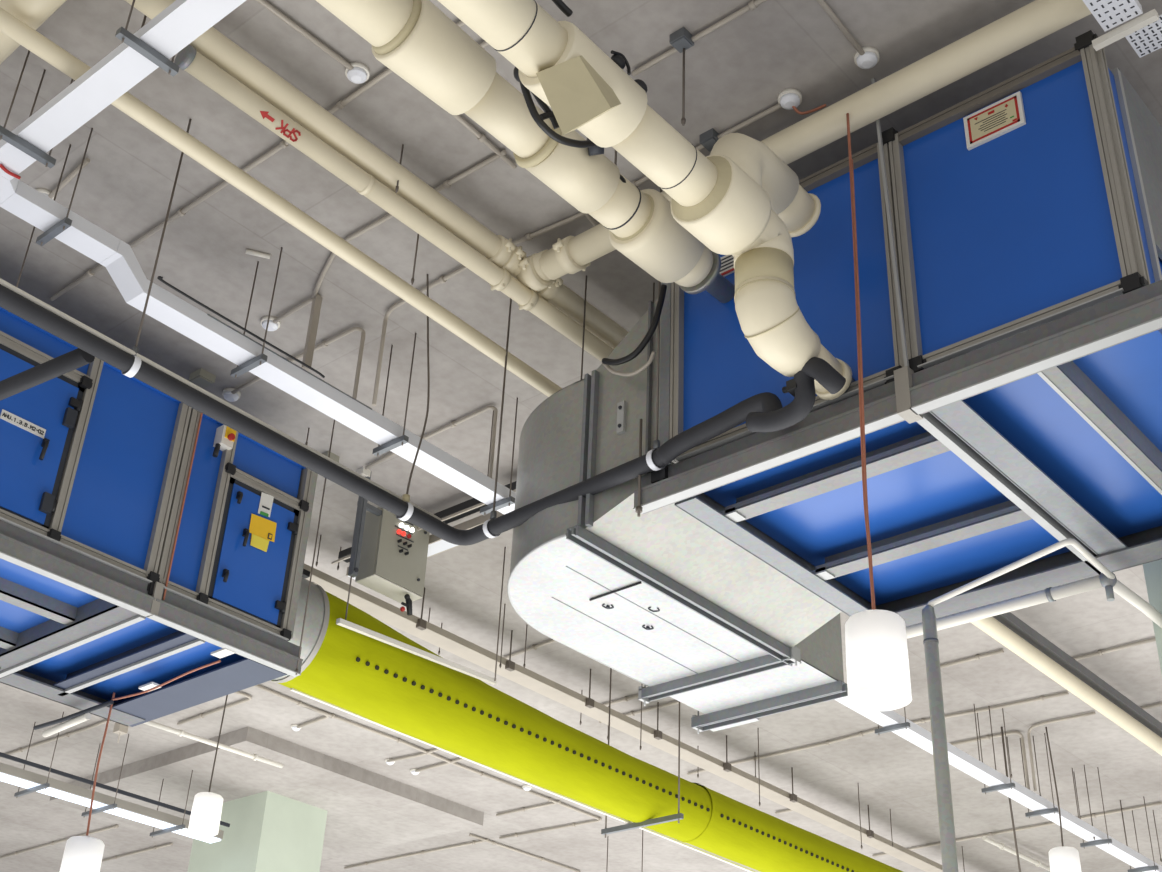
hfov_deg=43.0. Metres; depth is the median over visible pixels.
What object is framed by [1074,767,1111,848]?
hanger
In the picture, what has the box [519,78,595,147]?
hose
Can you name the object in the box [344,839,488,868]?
conduit
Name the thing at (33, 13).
pipe
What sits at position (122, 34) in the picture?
hanger
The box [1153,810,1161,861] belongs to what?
rod
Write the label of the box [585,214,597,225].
conduit
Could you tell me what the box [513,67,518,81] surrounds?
cable gland
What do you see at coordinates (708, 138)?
junction box
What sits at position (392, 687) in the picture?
duct
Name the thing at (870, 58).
smoke detector
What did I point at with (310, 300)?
conduit
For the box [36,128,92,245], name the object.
hanger
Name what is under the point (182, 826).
hanger
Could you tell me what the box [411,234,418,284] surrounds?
rod
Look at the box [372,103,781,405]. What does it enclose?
conduit
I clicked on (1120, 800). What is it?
rod
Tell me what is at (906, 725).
hanger
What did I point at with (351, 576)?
rod
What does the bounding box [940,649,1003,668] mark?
conduit
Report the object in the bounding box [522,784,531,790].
smoke detector
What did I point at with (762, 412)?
drain pipe
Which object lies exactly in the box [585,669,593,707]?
hanger
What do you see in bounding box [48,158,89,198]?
conduit
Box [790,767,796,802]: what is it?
hanger
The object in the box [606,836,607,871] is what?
rod
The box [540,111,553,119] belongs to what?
hose
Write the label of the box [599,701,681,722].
conduit
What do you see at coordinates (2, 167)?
wire
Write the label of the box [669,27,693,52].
junction box
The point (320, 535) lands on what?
rod
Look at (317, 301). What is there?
conduit
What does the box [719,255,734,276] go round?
label plate
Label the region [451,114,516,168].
conduit
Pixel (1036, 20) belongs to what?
pipe
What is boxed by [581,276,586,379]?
rod
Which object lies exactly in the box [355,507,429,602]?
control panel
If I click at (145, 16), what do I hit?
rod
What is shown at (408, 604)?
plug
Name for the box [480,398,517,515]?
hanger
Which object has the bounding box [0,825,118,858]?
conduit
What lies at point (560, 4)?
cable
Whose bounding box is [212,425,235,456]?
switch
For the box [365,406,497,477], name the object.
conduit
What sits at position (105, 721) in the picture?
conduit
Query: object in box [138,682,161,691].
label plate
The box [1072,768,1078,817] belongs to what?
rod
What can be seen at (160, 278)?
cable
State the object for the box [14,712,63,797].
hanger
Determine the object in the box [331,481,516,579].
cable tray
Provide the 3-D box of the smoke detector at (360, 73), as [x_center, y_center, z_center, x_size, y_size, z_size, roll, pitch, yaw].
[-0.921,-1.486,6.072,0.098,0.048,0.100,-22,-39,35]
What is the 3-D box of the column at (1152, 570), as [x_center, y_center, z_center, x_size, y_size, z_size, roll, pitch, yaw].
[2.911,1.970,5.723,0.700,6.000,0.700,-22,-39,35]
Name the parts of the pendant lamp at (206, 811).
lamp shade, cord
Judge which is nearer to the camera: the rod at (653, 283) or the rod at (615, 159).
the rod at (615, 159)
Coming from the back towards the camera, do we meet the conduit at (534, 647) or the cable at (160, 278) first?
the conduit at (534, 647)
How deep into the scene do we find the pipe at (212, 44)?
6.30 m
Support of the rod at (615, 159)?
hanging from the ceiling
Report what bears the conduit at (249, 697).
attached to the ceiling
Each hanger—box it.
[0,50,72,167]
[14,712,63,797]
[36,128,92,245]
[81,734,128,816]
[115,0,179,75]
[121,119,191,377]
[150,770,192,837]
[230,247,282,377]
[372,333,416,456]
[396,274,429,520]
[416,587,426,629]
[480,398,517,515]
[483,298,511,537]
[505,630,514,671]
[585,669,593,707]
[601,668,683,837]
[646,188,665,470]
[654,702,661,739]
[723,735,730,771]
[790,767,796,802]
[867,805,873,837]
[874,707,909,734]
[977,708,1014,793]
[1020,733,1057,817]
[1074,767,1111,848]
[1121,796,1158,871]
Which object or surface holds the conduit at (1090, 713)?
attached to the ceiling
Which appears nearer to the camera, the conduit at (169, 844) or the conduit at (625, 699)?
the conduit at (625, 699)
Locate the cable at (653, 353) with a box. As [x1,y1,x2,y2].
[602,351,655,375]
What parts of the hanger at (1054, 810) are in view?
rod, rod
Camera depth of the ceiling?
7.91 m
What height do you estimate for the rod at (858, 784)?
0.606 m
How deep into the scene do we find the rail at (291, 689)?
9.99 m
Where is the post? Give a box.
[348,474,381,577]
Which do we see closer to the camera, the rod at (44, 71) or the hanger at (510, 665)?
the rod at (44, 71)
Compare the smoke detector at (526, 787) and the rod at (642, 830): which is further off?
the rod at (642, 830)
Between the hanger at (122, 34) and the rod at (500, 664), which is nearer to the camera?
the hanger at (122, 34)
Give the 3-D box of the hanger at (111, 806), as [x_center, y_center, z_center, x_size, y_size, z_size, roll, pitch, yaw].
[-4.236,3.033,13.175,0.500,0.685,0.030,-22,-39,35]
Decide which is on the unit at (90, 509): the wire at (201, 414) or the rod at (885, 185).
the wire at (201, 414)
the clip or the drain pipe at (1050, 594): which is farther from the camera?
the clip
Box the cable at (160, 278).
[157,276,324,377]
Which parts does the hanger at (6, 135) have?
rod, rod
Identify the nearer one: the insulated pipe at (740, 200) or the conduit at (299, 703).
the insulated pipe at (740, 200)
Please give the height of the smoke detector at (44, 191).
0.048 m
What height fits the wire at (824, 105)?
0.042 m
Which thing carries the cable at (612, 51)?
on the insulated pipe at (740, 200)
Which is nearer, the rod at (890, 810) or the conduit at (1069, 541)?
the conduit at (1069, 541)
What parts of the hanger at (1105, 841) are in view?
rod, rod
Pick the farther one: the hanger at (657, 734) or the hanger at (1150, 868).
the hanger at (1150, 868)
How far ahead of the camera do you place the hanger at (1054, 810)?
12.02 m
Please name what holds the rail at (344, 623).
hanging from the rod at (351, 576)
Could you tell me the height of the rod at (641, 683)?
0.558 m
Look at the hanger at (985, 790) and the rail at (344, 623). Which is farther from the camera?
the hanger at (985, 790)
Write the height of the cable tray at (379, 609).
0.051 m
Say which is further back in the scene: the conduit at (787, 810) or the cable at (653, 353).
the conduit at (787, 810)
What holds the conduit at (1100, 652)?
attached to the ceiling
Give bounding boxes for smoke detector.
[36,188,53,199]
[222,388,240,401]
[261,316,280,330]
[291,724,301,730]
[345,62,369,83]
[385,758,394,764]
[410,768,419,774]
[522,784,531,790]
[778,88,801,109]
[854,46,879,68]
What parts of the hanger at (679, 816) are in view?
rod, rod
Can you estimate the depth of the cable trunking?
10.68 m
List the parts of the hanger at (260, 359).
rod, rod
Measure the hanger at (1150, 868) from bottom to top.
0.680 m
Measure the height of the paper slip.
0.135 m
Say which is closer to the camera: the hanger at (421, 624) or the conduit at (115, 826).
the hanger at (421, 624)
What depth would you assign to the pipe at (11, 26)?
6.22 m
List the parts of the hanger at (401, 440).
rod, rod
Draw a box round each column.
[188,791,326,871]
[1143,559,1161,673]
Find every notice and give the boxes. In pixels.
[249,514,276,551]
[963,91,1025,149]
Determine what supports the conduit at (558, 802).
attached to the ceiling
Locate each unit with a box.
[0,307,317,726]
[633,30,1161,626]
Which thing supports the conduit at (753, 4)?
attached to the ceiling
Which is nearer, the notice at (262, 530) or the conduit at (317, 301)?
the conduit at (317, 301)
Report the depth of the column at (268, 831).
14.10 m
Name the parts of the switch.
yellow plate, red knob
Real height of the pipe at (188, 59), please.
0.116 m
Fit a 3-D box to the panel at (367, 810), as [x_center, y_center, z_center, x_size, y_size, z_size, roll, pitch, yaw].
[-3.122,3.701,14.725,3.100,0.130,2.980,-22,-39,35]
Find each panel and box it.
[50,726,483,860]
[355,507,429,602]
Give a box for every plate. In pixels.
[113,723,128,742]
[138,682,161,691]
[210,648,234,657]
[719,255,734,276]
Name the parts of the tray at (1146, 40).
tray bracket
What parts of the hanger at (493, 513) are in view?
rod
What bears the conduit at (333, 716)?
attached to the ceiling
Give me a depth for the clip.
7.14 m
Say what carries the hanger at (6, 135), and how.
hanging from the ceiling
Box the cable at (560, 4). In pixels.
[552,0,572,16]
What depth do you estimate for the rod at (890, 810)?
14.07 m
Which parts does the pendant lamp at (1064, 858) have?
cord, lamp shade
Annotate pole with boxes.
[922,605,958,871]
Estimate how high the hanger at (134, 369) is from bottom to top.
1.327 m
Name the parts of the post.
arm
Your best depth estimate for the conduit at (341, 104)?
6.72 m
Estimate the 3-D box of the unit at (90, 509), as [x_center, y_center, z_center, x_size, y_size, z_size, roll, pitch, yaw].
[-2.906,0.308,7.303,1.435,1.203,2.960,-22,-39,35]
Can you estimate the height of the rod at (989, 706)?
0.606 m
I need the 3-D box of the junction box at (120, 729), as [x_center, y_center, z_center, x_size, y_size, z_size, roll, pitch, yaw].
[-3.649,2.177,11.818,0.080,0.580,0.080,-22,-39,35]
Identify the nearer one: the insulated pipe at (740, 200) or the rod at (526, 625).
the insulated pipe at (740, 200)
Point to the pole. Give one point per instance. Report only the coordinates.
(931, 642)
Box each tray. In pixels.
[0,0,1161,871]
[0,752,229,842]
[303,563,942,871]
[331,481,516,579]
[1082,0,1142,30]
[1092,9,1161,57]
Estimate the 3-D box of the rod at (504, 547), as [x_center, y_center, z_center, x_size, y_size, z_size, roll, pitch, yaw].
[-0.520,1.136,9.504,0.009,0.940,0.009,-22,-39,35]
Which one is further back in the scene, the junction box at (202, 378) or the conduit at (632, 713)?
the conduit at (632, 713)
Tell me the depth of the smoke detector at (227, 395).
8.21 m
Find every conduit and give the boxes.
[0,278,440,520]
[0,720,109,757]
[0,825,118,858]
[33,700,113,729]
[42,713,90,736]
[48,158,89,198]
[50,21,464,300]
[102,843,172,861]
[143,721,282,767]
[177,691,251,724]
[231,327,365,398]
[254,685,328,727]
[255,0,353,69]
[273,298,312,322]
[301,294,322,370]
[302,706,524,790]
[312,150,506,297]
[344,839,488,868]
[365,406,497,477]
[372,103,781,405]
[387,748,439,761]
[415,758,464,771]
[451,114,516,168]
[469,834,580,871]
[479,41,488,47]
[496,801,560,815]
[499,790,601,838]
[503,639,554,658]
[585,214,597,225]
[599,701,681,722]
[603,695,637,705]
[631,0,766,75]
[687,691,1068,774]
[775,809,792,813]
[817,0,864,54]
[872,802,1161,856]
[927,538,1114,606]
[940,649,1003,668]
[950,731,1029,789]
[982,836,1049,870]
[1027,712,1095,790]
[1074,637,1155,660]
[1141,702,1161,709]
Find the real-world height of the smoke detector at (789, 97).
0.048 m
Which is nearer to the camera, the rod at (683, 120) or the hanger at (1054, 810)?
the rod at (683, 120)
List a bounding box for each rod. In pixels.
[8,226,34,311]
[29,69,45,116]
[141,15,146,27]
[295,420,334,674]
[305,428,309,444]
[316,535,321,566]
[345,576,351,619]
[395,144,403,192]
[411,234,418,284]
[494,547,505,680]
[499,604,505,667]
[523,625,527,667]
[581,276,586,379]
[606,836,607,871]
[614,150,616,165]
[635,419,642,516]
[640,683,641,749]
[642,830,642,871]
[653,283,654,302]
[681,48,685,125]
[758,728,760,805]
[858,784,862,848]
[871,78,908,366]
[890,810,892,846]
[974,704,979,760]
[989,706,995,769]
[1007,737,1011,777]
[1033,736,1040,795]
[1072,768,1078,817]
[1084,765,1094,839]
[1120,800,1126,845]
[1132,810,1138,852]
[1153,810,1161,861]
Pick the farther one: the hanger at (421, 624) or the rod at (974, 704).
the rod at (974, 704)
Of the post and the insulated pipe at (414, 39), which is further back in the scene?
the post
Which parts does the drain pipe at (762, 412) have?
valve handle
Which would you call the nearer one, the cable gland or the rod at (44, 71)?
the cable gland
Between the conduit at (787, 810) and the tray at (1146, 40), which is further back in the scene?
the conduit at (787, 810)
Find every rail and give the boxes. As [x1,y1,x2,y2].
[290,688,756,871]
[336,618,496,684]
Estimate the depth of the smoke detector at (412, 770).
13.71 m
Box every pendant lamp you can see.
[59,660,220,871]
[188,695,227,835]
[845,113,911,710]
[1045,727,1080,871]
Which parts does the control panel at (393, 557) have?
gland plate, panel door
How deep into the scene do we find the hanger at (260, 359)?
6.86 m
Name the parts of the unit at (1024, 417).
corner post, rail, panel, rail, floor panel, corner post, corner post, rail, panel, rail, floor panel, corner post, corner post, panel, corner post, panel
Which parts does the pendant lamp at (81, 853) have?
lamp shade, cord, wire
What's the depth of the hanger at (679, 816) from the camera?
10.46 m
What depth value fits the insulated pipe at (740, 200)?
5.03 m
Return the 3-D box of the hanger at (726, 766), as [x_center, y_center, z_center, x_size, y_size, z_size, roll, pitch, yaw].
[1.243,2.693,12.541,0.040,0.310,0.060,-22,-39,35]
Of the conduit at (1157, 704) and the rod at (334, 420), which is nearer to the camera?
the rod at (334, 420)
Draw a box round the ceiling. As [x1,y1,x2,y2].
[0,0,1161,871]
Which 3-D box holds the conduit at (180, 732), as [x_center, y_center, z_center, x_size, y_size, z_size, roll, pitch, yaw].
[-3.086,2.601,12.454,0.060,0.060,1.387,-25,-41,37]
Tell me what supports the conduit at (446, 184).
attached to the ceiling
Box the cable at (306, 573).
[302,569,309,578]
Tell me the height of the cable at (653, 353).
0.135 m
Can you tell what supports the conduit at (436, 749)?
attached to the ceiling
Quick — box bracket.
[651,466,667,483]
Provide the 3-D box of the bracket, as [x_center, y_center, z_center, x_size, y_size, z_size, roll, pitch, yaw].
[0.321,0.164,5.875,0.070,0.070,0.050,-22,-39,35]
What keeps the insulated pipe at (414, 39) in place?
attached to the unit at (1024, 417)
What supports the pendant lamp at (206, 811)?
hanging from the ceiling
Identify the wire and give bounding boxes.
[0,164,20,178]
[162,413,202,599]
[792,104,825,114]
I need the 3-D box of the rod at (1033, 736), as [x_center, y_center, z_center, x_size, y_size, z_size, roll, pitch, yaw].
[3.765,2.735,12.192,0.013,0.535,0.015,-22,-39,35]
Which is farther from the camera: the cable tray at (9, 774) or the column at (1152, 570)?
the cable tray at (9, 774)
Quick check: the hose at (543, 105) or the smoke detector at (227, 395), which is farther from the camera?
the smoke detector at (227, 395)
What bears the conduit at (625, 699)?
attached to the ceiling
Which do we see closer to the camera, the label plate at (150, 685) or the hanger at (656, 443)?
the hanger at (656, 443)
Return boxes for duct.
[271,577,902,871]
[507,283,847,733]
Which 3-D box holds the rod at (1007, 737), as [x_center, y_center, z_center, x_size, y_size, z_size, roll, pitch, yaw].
[3.565,2.674,12.284,0.013,0.352,0.015,-22,-39,35]
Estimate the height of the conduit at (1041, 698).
0.039 m
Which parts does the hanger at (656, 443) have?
rod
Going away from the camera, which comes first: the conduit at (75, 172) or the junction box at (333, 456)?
the conduit at (75, 172)
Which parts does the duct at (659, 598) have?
rod, test plate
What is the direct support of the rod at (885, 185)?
hanging from the ceiling
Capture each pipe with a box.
[0,0,65,63]
[0,7,562,396]
[0,284,845,545]
[125,0,628,348]
[174,44,1161,755]
[316,0,734,302]
[438,0,854,399]
[519,0,1091,290]
[906,572,1161,638]
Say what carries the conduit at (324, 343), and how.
attached to the ceiling
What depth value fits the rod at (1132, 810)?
13.75 m
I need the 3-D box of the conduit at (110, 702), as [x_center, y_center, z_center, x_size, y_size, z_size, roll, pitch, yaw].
[-2.757,1.519,8.016,0.721,0.024,0.034,-21,-39,34]
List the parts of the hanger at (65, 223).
rod, rod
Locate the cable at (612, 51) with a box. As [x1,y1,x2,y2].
[611,50,630,74]
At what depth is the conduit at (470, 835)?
15.92 m
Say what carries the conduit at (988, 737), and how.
attached to the ceiling
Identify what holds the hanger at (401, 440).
hanging from the ceiling
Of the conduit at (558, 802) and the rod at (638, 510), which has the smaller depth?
the rod at (638, 510)
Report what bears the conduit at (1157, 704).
attached to the ceiling
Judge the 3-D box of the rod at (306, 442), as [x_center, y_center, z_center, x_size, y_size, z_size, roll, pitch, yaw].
[-1.577,0.008,8.512,0.013,0.128,0.015,-22,-39,35]
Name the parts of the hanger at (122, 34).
rod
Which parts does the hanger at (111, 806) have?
rod, rod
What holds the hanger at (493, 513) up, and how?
hanging from the ceiling
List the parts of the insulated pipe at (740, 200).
black knob, black knob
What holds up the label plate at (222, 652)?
attached to the unit at (90, 509)
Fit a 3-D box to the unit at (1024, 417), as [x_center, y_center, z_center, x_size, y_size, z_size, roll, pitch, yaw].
[1.625,-0.293,6.058,2.290,1.340,1.639,-22,-39,35]
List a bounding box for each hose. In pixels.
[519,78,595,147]
[531,92,558,128]
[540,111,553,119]
[602,284,666,365]
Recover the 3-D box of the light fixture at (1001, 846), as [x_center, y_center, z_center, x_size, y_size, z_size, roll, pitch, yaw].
[4.463,4.254,14.966,0.066,0.066,1.490,-24,-40,36]
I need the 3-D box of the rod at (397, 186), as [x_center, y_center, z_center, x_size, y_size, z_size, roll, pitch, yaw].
[-0.784,-1.159,6.388,0.013,0.268,0.015,-22,-39,35]
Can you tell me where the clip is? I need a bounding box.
[245,249,270,258]
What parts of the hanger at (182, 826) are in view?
rod, rod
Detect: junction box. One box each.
[189,368,215,388]
[322,451,339,462]
[357,467,370,476]
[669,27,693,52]
[700,128,718,151]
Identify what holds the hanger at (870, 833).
hanging from the ceiling
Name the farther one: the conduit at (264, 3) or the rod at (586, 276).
the rod at (586, 276)
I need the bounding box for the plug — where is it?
[400,594,411,615]
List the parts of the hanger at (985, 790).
rod, rod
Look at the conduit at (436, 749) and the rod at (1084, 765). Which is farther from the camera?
the conduit at (436, 749)
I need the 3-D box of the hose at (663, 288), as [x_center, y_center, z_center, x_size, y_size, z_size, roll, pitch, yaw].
[0.226,-0.456,6.252,0.338,0.309,0.027,-22,-39,35]
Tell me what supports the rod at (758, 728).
hanging from the ceiling
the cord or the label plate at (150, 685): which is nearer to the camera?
the label plate at (150, 685)
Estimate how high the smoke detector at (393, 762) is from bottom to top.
0.043 m
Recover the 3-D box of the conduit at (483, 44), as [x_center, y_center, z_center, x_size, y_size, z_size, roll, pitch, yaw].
[-0.314,-1.591,5.855,0.384,0.021,0.023,-19,-38,32]
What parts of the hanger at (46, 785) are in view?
rod, rod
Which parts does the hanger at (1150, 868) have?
rod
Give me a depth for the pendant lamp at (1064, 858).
11.35 m
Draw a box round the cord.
[1001,727,1020,871]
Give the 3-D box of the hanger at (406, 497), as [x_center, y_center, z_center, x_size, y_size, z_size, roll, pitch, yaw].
[-0.756,-0.200,6.933,0.096,1.342,0.084,6,-31,-5]
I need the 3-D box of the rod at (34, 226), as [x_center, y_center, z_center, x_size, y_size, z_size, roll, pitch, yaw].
[-2.604,-0.793,6.886,0.013,0.527,0.015,-22,-39,35]
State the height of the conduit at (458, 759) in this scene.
0.025 m
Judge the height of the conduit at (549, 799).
0.039 m
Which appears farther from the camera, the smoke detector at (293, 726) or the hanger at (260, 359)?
the smoke detector at (293, 726)
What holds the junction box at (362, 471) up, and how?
attached to the ceiling
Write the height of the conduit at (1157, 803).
0.039 m
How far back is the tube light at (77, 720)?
8.07 m
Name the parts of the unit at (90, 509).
name strip, access door, panel, handle, rail, floor panel, rail, corner post, panel, floor panel, panel, corner post, corner post, panel, corner post, rail, handle, handle, handle, access door, rail, panel, corner post, corner post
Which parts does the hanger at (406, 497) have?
rod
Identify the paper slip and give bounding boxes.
[258,492,273,516]
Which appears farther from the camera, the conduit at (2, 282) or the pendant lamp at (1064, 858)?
the pendant lamp at (1064, 858)
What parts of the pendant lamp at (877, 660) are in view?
cord, wire, lamp shade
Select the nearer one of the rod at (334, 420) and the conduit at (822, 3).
the conduit at (822, 3)
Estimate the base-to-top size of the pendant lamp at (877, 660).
2.451 m
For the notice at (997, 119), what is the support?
attached to the unit at (1024, 417)
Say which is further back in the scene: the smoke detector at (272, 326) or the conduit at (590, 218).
the smoke detector at (272, 326)
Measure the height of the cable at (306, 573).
0.035 m
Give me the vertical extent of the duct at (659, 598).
1.235 m
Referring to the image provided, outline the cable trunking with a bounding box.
[992,612,1161,737]
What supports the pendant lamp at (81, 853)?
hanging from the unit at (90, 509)
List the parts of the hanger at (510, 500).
rod, rod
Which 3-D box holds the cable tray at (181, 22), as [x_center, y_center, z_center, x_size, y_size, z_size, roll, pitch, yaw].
[5.659,2.550,11.214,4.240,0.185,20.265,-22,-39,35]

